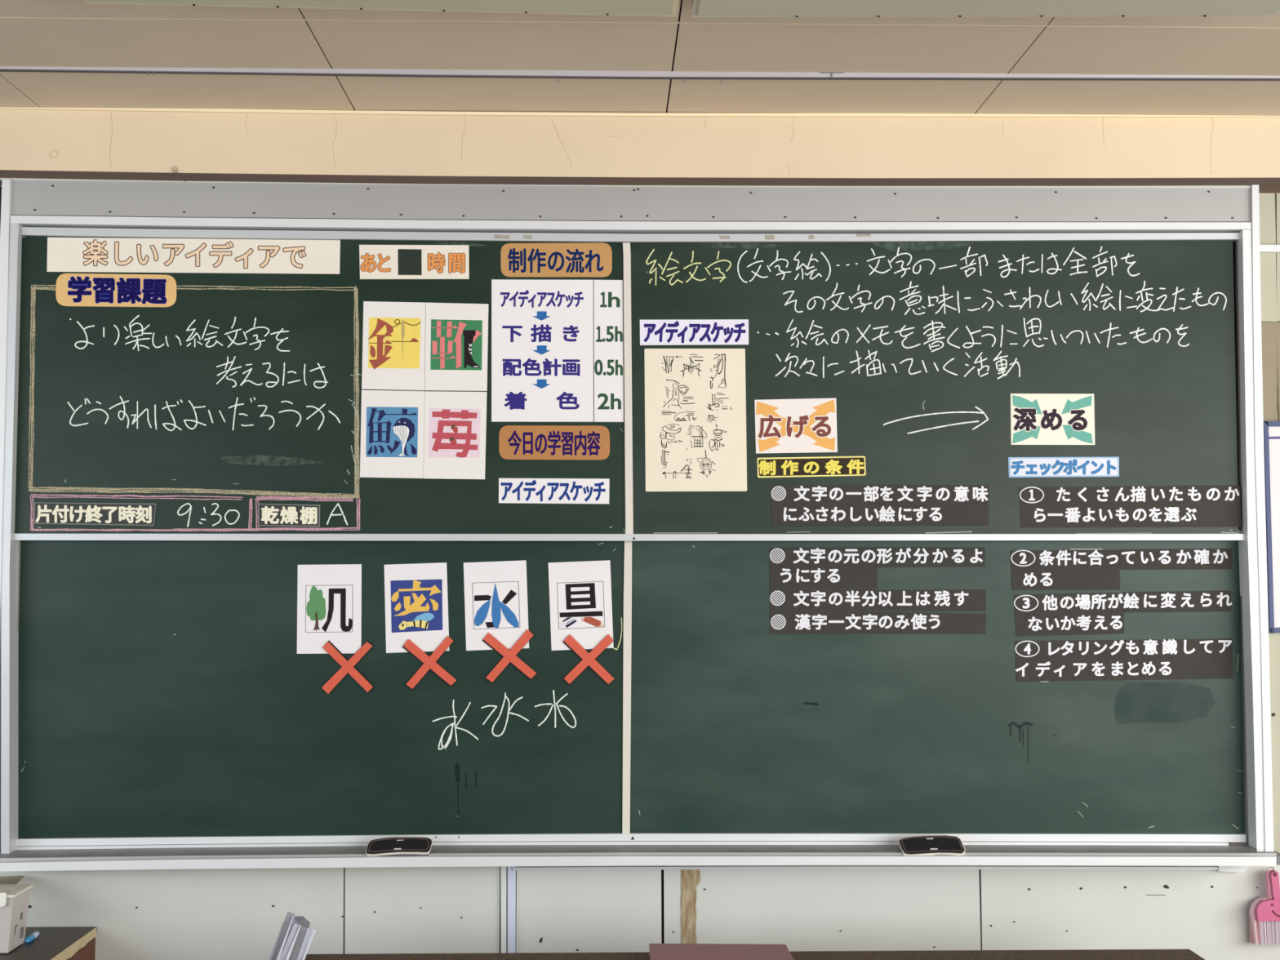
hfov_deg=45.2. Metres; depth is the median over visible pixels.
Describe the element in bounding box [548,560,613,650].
picture card
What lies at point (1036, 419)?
card
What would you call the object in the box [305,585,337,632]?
picture
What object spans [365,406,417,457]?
picture
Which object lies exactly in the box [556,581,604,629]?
picture
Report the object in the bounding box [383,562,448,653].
picture card
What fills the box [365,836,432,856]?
eraser
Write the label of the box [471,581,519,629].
picture
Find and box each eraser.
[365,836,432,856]
[897,835,965,855]
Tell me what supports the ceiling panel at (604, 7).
attached to the ceiling
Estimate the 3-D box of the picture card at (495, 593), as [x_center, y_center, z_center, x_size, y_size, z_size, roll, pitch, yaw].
[-0.423,0.369,4.527,0.194,0.265,0.002,0,-3,-1]
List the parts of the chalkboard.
post, post, text strip, text strip, title strip, panel rail, rail, panel rail, header panel, panel rail, title strip, heading strip, text strip, text strip, text strip, text strip, text strip, text strip, text strip, text strip, heading strip, text strip, text strip, text strip, text strip, text strip, text strip, text strip, post, post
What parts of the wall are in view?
wall panel, wall panel, wall panel, wall panel, wall panel, wall panel, wall panel, wall panel, wall panel, wall panel, wall panel, wall panel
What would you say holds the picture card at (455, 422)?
attached to the chalkboard
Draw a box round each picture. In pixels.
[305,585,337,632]
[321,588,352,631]
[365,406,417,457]
[368,317,420,369]
[390,579,442,632]
[428,408,479,457]
[430,319,482,370]
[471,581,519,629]
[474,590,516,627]
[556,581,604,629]
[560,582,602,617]
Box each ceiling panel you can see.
[84,0,679,17]
[692,0,1279,17]
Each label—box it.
[55,273,176,306]
[498,425,609,460]
[500,242,612,277]
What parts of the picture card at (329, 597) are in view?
tree crown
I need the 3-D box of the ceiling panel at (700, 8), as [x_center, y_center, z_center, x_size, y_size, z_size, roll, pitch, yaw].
[0.778,-1.095,3.160,1.307,0.079,0.655,0,-3,-1]
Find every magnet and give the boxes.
[321,640,373,693]
[402,635,456,689]
[482,629,536,683]
[562,634,614,685]
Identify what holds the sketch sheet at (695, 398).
attached to the chalkboard
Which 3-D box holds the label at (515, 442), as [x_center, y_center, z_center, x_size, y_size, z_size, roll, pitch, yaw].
[-0.251,-0.109,4.519,0.325,0.101,0.002,0,-3,-1]
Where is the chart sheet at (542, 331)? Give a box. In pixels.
[491,279,593,422]
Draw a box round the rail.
[0,66,1279,83]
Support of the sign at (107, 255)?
attached to the chalkboard
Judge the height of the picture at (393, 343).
0.154 m
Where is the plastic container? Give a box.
[0,875,32,953]
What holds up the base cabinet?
on the floor
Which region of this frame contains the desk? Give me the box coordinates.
[304,949,1204,959]
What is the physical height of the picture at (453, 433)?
0.147 m
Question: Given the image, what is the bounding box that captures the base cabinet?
[0,926,97,959]
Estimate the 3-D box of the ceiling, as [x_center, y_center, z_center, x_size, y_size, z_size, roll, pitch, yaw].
[-0.015,-1.327,0.733,8.200,0.121,8.120,0,-3,-1]
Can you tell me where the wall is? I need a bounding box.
[0,109,1279,959]
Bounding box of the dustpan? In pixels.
[1248,869,1279,944]
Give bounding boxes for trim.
[0,106,1279,117]
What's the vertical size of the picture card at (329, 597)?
0.262 m
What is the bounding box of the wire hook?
[172,165,185,181]
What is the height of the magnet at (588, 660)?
0.150 m
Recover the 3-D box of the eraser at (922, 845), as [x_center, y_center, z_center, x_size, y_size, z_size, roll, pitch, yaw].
[0.836,1.052,4.407,0.186,0.059,0.072,0,-3,-1]
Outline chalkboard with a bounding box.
[0,177,1279,871]
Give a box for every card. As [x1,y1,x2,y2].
[297,564,361,653]
[360,390,424,478]
[361,301,425,390]
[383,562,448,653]
[423,391,487,479]
[425,302,488,391]
[463,560,528,650]
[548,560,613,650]
[754,398,837,453]
[1010,393,1094,444]
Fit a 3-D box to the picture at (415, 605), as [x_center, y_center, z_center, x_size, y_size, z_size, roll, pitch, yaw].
[-0.656,0.370,4.521,0.154,0.156,0.001,0,-3,-1]
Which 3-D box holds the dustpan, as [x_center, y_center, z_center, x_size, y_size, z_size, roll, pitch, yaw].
[1.899,1.258,4.535,0.202,0.215,0.028,0,-3,-1]
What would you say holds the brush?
attached to the wall
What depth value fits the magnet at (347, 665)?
4.50 m
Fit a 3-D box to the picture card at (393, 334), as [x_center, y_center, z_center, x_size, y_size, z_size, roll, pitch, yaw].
[-0.724,-0.394,4.523,0.184,0.263,0.003,0,-3,-1]
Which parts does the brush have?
handle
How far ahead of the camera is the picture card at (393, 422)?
4.51 m
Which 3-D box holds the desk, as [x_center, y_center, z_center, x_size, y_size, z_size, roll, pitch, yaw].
[0.278,1.551,3.650,2.319,0.700,0.620,0,-3,-1]
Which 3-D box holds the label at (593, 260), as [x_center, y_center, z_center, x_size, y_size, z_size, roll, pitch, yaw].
[-0.247,-0.650,4.549,0.329,0.103,0.002,0,-3,-1]
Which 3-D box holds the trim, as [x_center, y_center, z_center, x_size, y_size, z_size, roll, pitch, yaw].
[0.034,-1.060,4.474,3.933,0.020,0.050,0,-3,-1]
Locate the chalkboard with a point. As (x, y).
(160, 708)
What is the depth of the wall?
4.50 m
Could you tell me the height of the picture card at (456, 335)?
0.261 m
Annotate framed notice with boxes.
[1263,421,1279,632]
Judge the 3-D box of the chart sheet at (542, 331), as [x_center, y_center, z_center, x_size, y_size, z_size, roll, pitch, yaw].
[-0.287,-0.381,4.533,0.301,0.422,0.002,0,-3,-1]
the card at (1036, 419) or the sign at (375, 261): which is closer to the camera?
the sign at (375, 261)
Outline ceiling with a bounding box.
[0,0,1279,115]
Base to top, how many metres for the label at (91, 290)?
0.099 m
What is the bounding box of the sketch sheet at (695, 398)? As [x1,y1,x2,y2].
[644,348,746,491]
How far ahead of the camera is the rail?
4.08 m
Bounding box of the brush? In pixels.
[1254,866,1279,946]
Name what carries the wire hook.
attached to the wall
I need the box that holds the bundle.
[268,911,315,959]
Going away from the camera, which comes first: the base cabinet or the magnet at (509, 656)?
the base cabinet
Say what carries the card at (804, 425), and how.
attached to the chalkboard
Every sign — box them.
[46,237,340,274]
[359,244,469,279]
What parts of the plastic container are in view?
lid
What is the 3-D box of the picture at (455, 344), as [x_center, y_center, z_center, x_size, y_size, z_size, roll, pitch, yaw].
[-0.540,-0.398,4.527,0.151,0.150,0.001,0,-3,-1]
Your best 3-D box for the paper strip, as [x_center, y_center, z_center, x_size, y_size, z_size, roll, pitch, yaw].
[-0.092,-0.381,4.537,0.088,0.422,0.002,0,-3,-1]
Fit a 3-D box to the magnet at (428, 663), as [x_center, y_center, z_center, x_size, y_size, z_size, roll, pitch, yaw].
[-0.617,0.536,4.510,0.160,0.159,0.005,0,-3,-1]
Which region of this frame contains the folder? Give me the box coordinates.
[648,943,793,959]

